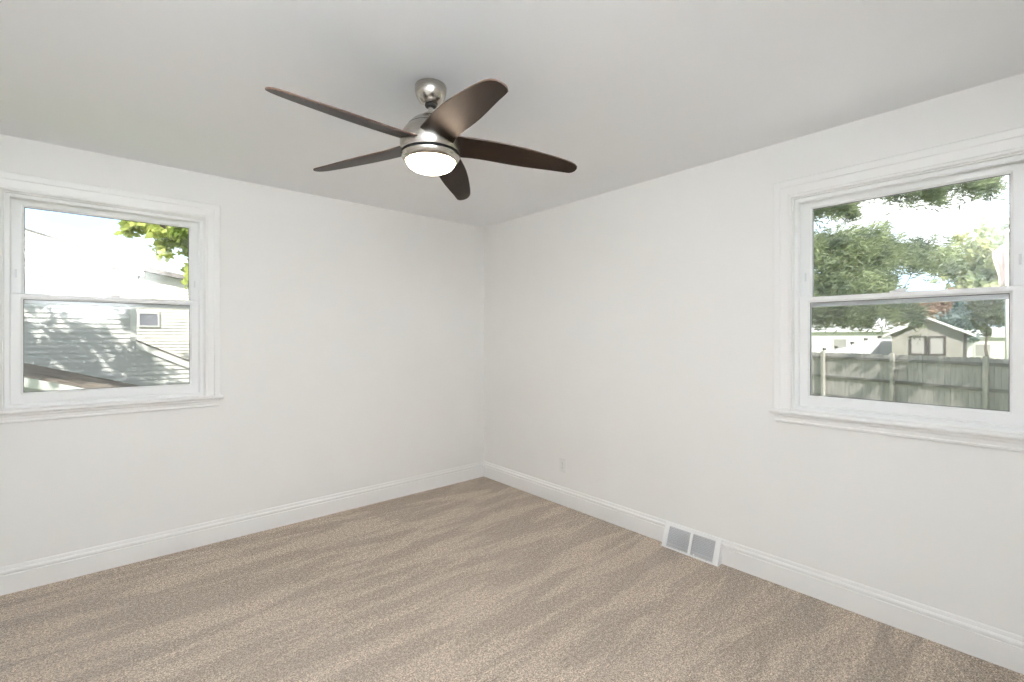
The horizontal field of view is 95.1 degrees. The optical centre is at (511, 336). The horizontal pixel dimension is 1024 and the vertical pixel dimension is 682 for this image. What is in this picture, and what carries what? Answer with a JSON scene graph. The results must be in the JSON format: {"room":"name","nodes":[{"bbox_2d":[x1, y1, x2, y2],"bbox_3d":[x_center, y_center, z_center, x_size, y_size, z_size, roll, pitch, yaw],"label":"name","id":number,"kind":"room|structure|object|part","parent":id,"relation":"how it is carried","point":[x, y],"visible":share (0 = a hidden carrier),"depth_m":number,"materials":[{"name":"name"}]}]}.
{"room":"empty bedroom","nodes":[
{"label":"empty bedroom","id":0,"kind":"room"},
{"bbox_2d":[0,134,483,566],"bbox_3d":[-1.669,0.146,3.492,3.560,2.440,0.160,0,0,-41],"label":"wall","id":1,"kind":"structure","parent":0,"point":[352,334],"depth_m":3.39,"materials":[{"name":"paint"}]},
{"bbox_2d":[0,171,223,423],"bbox_3d":[-2.408,-0.209,2.830,1.112,1.339,0.230,0,0,-41],"label":"window","id":2,"kind":"structure","parent":1,"relation":"in","point":[202,389],"depth_m":2.76,"materials":[{"name":"white paint"}]},
{"bbox_3d":[-2.420,-0.473,2.844,0.866,0.576,0.030,0,0,-41],"label":"sash","id":3,"kind":"part","parent":2,"relation":"part of","materials":[{"name":"white plastic"}]},
{"bbox_3d":[-2.395,0.068,2.815,0.866,0.610,0.033,0,0,-41],"label":"sash","id":4,"kind":"part","parent":2,"relation":"part of","materials":[{"name":"white plastic"}]},
{"bbox_3d":[-2.381,0.354,2.800,0.626,0.006,0.007,0,0,-41],"label":"lift rail","id":5,"kind":"part","parent":2,"relation":"part of","materials":[{"name":"white plastic"}]},
{"bbox_2d":[0,461,483,595],"bbox_3d":[-1.611,1.292,3.426,3.560,0.147,0.016,0,0,-41],"label":"baseboard","id":6,"kind":"structure","parent":1,"relation":"attached to","point":[17,577],"depth_m":3.07,"materials":[{"name":"white paint"}]},
{"bbox_2d":[0,0,1023,227],"bbox_3d":[-0.344,-1.134,1.974,3.880,0.120,4.190,0,0,-41],"label":"ceiling","id":7,"kind":"structure","parent":0,"point":[626,92],"depth_m":1.94,"materials":[{"name":"paint"}]},
{"bbox_2d":[265,78,576,199],"bbox_3d":[-0.362,-0.888,1.966,1.253,0.370,1.256,0,0,-41],"label":"ceiling fan","id":8,"kind":"object","parent":7,"relation":"hanging from","point":[431,142],"visible":1,"depth_m":1.93,"materials":[{"name":"brushed nickel"},{"name":"dark brown wood"},{"name":"frosted glass"}]},
{"bbox_3d":[-0.618,-0.822,1.743,0.566,0.006,0.217,1,14,-37],"label":"blade","id":9,"kind":"part","parent":8,"relation":"part of","materials":[{"name":"brown wood"}]},
{"bbox_3d":[-0.680,-0.822,2.179,0.566,0.006,0.217,0,12,35],"label":"blade","id":10,"kind":"part","parent":8,"relation":"part of","materials":[{"name":"brown wood"}]},
{"bbox_3d":[-0.348,-0.728,2.004,0.206,0.050,0.206,0,0,-41],"label":"lamp shade","id":11,"kind":"part","parent":8,"relation":"part of","materials":[{"name":"white glass"}]},
{"bbox_3d":[-0.281,-0.811,2.373,0.217,0.006,0.566,-17,-6,16],"label":"blade","id":12,"kind":"part","parent":8,"relation":"part of","materials":[{"name":"brown wood"}]},
{"bbox_3d":[-0.190,-0.804,1.664,0.217,0.006,0.566,18,-4,-18],"label":"blade","id":13,"kind":"part","parent":8,"relation":"part of","materials":[{"name":"brown wood"}]},
{"bbox_3d":[0.021,-0.804,2.067,0.566,0.006,0.217,2,-15,-3],"label":"blade","id":14,"kind":"part","parent":8,"relation":"part of","materials":[{"name":"brown wood"}]},
{"bbox_2d":[0,477,1023,681],"bbox_3d":[-0.344,1.426,1.974,3.880,0.120,4.190,0,0,-41],"label":"floor","id":15,"kind":"structure","parent":0,"point":[482,579],"depth_m":2.30,"materials":[{"name":"carpet"}]},
{"bbox_2d":[484,73,1023,636],"bbox_3d":[1.057,0.146,3.197,0.160,2.440,3.870,0,0,-41],"label":"wall","id":16,"kind":"structure","parent":0,"point":[629,331],"depth_m":2.83,"materials":[{"name":"paint"}]},
{"bbox_2d":[560,457,565,472],"bbox_3d":[0.413,1.042,3.808,0.008,0.115,0.070,0,0,-41],"label":"wall outlet","id":17,"kind":"object","parent":16,"relation":"attached to","point":[562,460],"visible":1,"depth_m":3.80,"materials":[{"name":"white plastic"}]},
{"bbox_2d":[484,461,666,541],"bbox_3d":[0.371,1.292,3.849,0.016,0.147,1.985,0,0,-41],"label":"baseboard","id":18,"kind":"structure","parent":16,"relation":"attached to","point":[647,525],"depth_m":3.64,"materials":[{"name":"white paint"}]},
{"bbox_2d":[661,521,721,566],"bbox_3d":[1.125,1.293,2.943,0.070,0.148,0.371,0,0,-41],"label":"floor vent","id":19,"kind":"object","parent":16,"relation":"in","point":[710,546],"visible":1,"depth_m":2.93,"materials":[{"name":"white plastic"}]},
{"bbox_3d":[1.070,1.299,3.004,0.049,0.118,0.148,0,0,-41],"label":"louver panel","id":20,"kind":"part","parent":19,"relation":"part of","materials":[{"name":"white metal"}]},
{"bbox_3d":[1.176,1.299,2.882,0.049,0.118,0.144,0,0,-41],"label":"louver panel","id":21,"kind":"part","parent":19,"relation":"part of","materials":[{"name":"white metal"}]},
{"bbox_2d":[722,539,1023,674],"bbox_3d":[1.765,1.292,2.251,0.016,0.147,1.514,0,0,-41],"label":"baseboard","id":22,"kind":"structure","parent":16,"relation":"attached to","point":[1005,649],"depth_m":2.22,"materials":[{"name":"white paint"}]},
{"bbox_2d":[768,126,1023,452],"bbox_3d":[1.862,-0.192,2.254,0.230,1.321,1.090,0,0,-41],"label":"window","id":23,"kind":"structure","parent":16,"relation":"in","point":[794,206],"depth_m":2.24,"materials":[{"name":"white paint"}]},
{"bbox_3d":[1.832,0.362,2.227,0.007,0.006,0.604,0,0,-41],"label":"lift rail","id":24,"kind":"part","parent":23,"relation":"part of","materials":[{"name":"white plastic"}]},
{"bbox_3d":[1.847,0.084,2.240,0.033,0.595,0.844,0,0,-41],"label":"sash","id":25,"kind":"part","parent":23,"relation":"part of","materials":[{"name":"white plastic"}]},
{"bbox_3d":[1.875,-0.449,2.265,0.030,0.573,0.844,0,0,-41],"label":"sash","id":26,"kind":"part","parent":23,"relation":"part of","materials":[{"name":"white plastic"}]},
{"label":"outside","id":27,"kind":"structure","parent":0,"visible":0},
{"bbox_3d":[2.129,2.616,39.876,170.000,0.400,170.000,0,0,-41],"label":"ground","id":28,"kind":"structure","parent":27,"visible":0},
{"bbox_2d":[24,363,139,391],"bbox_3d":[-6.369,1.140,6.127,3.220,2.552,1.130,0,0,-41],"label":"shed","id":29,"kind":"object","parent":28,"relation":"on","point":[36,378],"visible":0.16,"depth_m":6.23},
{"bbox_2d":[24,228,188,385],"bbox_3d":[-7.651,-0.177,7.733,8.600,5.187,2.585,0,0,-41],"label":"house","id":30,"kind":"structure","parent":28,"relation":"on","point":[96,341],"depth_m":7.14,"materials":[{"name":"white"}]},
{"bbox_2d":[113,220,187,289],"bbox_3d":[-4.036,-0.251,6.773,1.815,5.343,2.235,0,0,10],"label":"tree","id":31,"kind":"object","parent":28,"relation":"on","point":[166,238],"visible":0.17,"depth_m":6.03,"materials":[{"name":"green plant"}]},
{"bbox_2d":[137,267,188,359],"bbox_3d":[-8.906,0.192,14.192,9.000,4.448,6.200,0,0,-41],"label":"house","id":32,"kind":"structure","parent":28,"relation":"on","point":[166,329],"depth_m":10.97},
{"bbox_3d":[-8.366,-0.399,10.781,0.330,0.270,0.019,0,0,-41],"label":"pane","id":33,"kind":"part","parent":32,"relation":"part of","materials":[{"name":"grey glass"}]},
{"bbox_2d":[822,335,891,354],"bbox_3d":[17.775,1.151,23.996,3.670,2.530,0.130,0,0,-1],"label":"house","id":34,"kind":"structure","parent":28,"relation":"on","point":[880,346],"depth_m":23.98,"materials":[{"name":"white"}]},
{"bbox_3d":[17.035,1.431,23.988,0.770,1.970,0.040,0,0,-1],"label":"fence panel","id":35,"kind":"part","parent":34,"relation":"part of","materials":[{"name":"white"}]},
{"bbox_3d":[17.800,1.341,23.997,0.640,2.150,0.040,0,0,-1],"label":"fence panel","id":36,"kind":"part","parent":34,"relation":"part of","materials":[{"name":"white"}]},
{"bbox_3d":[18.500,1.281,24.005,0.640,2.270,0.040,0,0,-1],"label":"fence panel","id":37,"kind":"part","parent":34,"relation":"part of","materials":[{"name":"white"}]},
{"bbox_3d":[18.850,1.231,24.009,0.070,2.370,0.080,0,0,-1],"label":"post","id":38,"kind":"part","parent":34,"relation":"part of","materials":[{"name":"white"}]},
{"bbox_3d":[19.200,1.251,24.013,0.640,2.330,0.040,0,0,-1],"label":"fence panel","id":39,"kind":"part","parent":34,"relation":"part of","materials":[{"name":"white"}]},
{"bbox_2d":[812,319,908,352],"bbox_3d":[34.414,0.316,47.735,8.600,4.200,11.600,0,0,-44],"label":"house","id":40,"kind":"structure","parent":28,"relation":"on","point":[842,338],"depth_m":44.89,"materials":[{"name":"white"}]},
{"bbox_3d":[31.488,0.766,44.913,0.009,1.100,1.000,0,0,-44],"label":"pane","id":41,"kind":"part","parent":40,"relation":"part of","materials":[{"name":"grey glass"}]},
{"bbox_2d":[812,351,1008,410],"bbox_3d":[11.936,1.471,16.241,0.166,1.890,26.533,0,0,-17],"label":"fence","id":42,"kind":"object","parent":28,"relation":"on","point":[971,382],"visible":0.34,"depth_m":14.54,"materials":[{"name":"grey wood"}]},
{"bbox_3d":[11.557,1.471,17.382,0.090,1.890,0.100,0,0,-17],"label":"post","id":43,"kind":"part","parent":42,"relation":"part of","materials":[{"name":"grey wood"}]},
{"bbox_3d":[11.969,2.151,16.246,0.042,0.090,26.400,0,0,-17],"label":"rail","id":44,"kind":"part","parent":42,"relation":"part of","materials":[{"name":"grey wood"}]},
{"bbox_3d":[12.250,1.471,15.081,0.090,1.890,0.100,0,0,-17],"label":"post","id":45,"kind":"part","parent":42,"relation":"part of","materials":[{"name":"grey wood"}]},
{"bbox_3d":[11.969,0.751,16.246,0.042,0.090,26.400,0,0,-17],"label":"rail","id":46,"kind":"part","parent":42,"relation":"part of","materials":[{"name":"grey wood"}]},
{"bbox_3d":[11.969,1.451,16.246,0.042,0.090,26.400,0,0,-17],"label":"rail","id":47,"kind":"part","parent":42,"relation":"part of","materials":[{"name":"grey wood"}]},
{"bbox_3d":[12.944,1.471,12.780,0.090,1.890,0.100,0,0,-17],"label":"post","id":48,"kind":"part","parent":42,"relation":"part of","materials":[{"name":"grey wood"}]},
{"bbox_2d":[884,317,975,357],"bbox_3d":[18.969,0.768,21.392,2.960,3.295,3.480,0,0,41],"label":"garden shed","id":49,"kind":"object","parent":28,"relation":"on","point":[943,339],"visible":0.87,"depth_m":20.18,"materials":[{"name":"painted wood siding"},{"name":"roof shingle"}]},
{"bbox_3d":[17.771,0.376,20.483,0.430,0.690,0.017,0,0,41],"label":"pane","id":50,"kind":"part","parent":49,"relation":"part of","materials":[{"name":"grey glass"}]},
{"bbox_3d":[18.236,0.376,20.080,0.420,0.690,0.017,0,0,41],"label":"pane","id":51,"kind":"part","parent":49,"relation":"part of","materials":[{"name":"grey glass"}]},
{"bbox_2d":[894,287,968,325],"bbox_3d":[34.064,-0.738,37.565,4.082,6.347,5.994,0,0,-23],"label":"autumn tree","id":52,"kind":"object","parent":28,"relation":"on","point":[936,307],"visible":0.22,"depth_m":36.99,"materials":[{"name":"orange plant"}]},
{"bbox_2d":[930,301,980,342],"bbox_3d":[32.882,-0.211,34.124,2.975,5.296,3.075,0,0,-13],"label":"tree","id":53,"kind":"object","parent":28,"relation":"on","point":[959,317],"visible":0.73,"depth_m":33.61,"materials":[{"name":"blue plant"}]},
{"bbox_2d":[927,217,1008,303],"bbox_3d":[41.200,-4.473,39.388,7.566,13.993,8.349,0,0,-12],"label":"tree","id":54,"kind":"object","parent":28,"relation":"on","point":[982,271],"visible":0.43,"depth_m":39.10,"materials":[{"name":"green plant"}]},
{"bbox_2d":[964,286,1004,355],"bbox_3d":[30.370,-0.395,29.987,2.062,5.641,2.106,0,0,-41],"label":"tree","id":55,"kind":"object","parent":28,"relation":"on","point":[985,312],"visible":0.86,"depth_m":29.66,"materials":[{"name":"green plant"}]},
{"bbox_2d":[967,327,1004,358],"bbox_3d":[47.624,0.716,47.051,6.600,3.400,7.600,0,0,-41],"label":"garage","id":56,"kind":"structure","parent":28,"relation":"on","point":[996,343],"depth_m":44.84,"materials":[{"name":"white"}]},
{"bbox_3d":[45.314,1.266,45.036,0.009,1.100,1.000,0,0,-41],"label":"pane","id":57,"kind":"part","parent":56,"relation":"part of","materials":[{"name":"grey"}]},
{"bbox_2d":[994,299,1004,327],"bbox_3d":[38.427,-0.933,35.309,3.432,6.714,3.240,0,0,7],"label":"tree","id":58,"kind":"object","parent":28,"relation":"on","point":[1001,323],"visible":0.02,"depth_m":36.02,"materials":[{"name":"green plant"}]},
{"bbox_2d":[992,229,1008,358],"bbox_3d":[18.962,-0.874,18.169,0.179,6.580,0.547,0,0,-24],"label":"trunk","id":59,"kind":"object","parent":28,"relation":"on","point":[1000,256],"visible":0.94,"depth_m":18.01,"materials":[{"name":"white"}]},
{"bbox_3d":[5.469,2.396,5.167,7.600,0.040,8.300,0,0,-41],"label":"pavement","id":60,"kind":"object","parent":28,"relation":"on","visible":0},
{"bbox_2d":[812,176,1008,343],"bbox_3d":[5.585,-2.333,8.996,4.448,9.503,5.248,0,0,-41],"label":"tree","id":61,"kind":"object","parent":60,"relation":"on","point":[847,262],"visible":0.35,"depth_m":8.42,"materials":[{"name":"green plant"}]}
]}

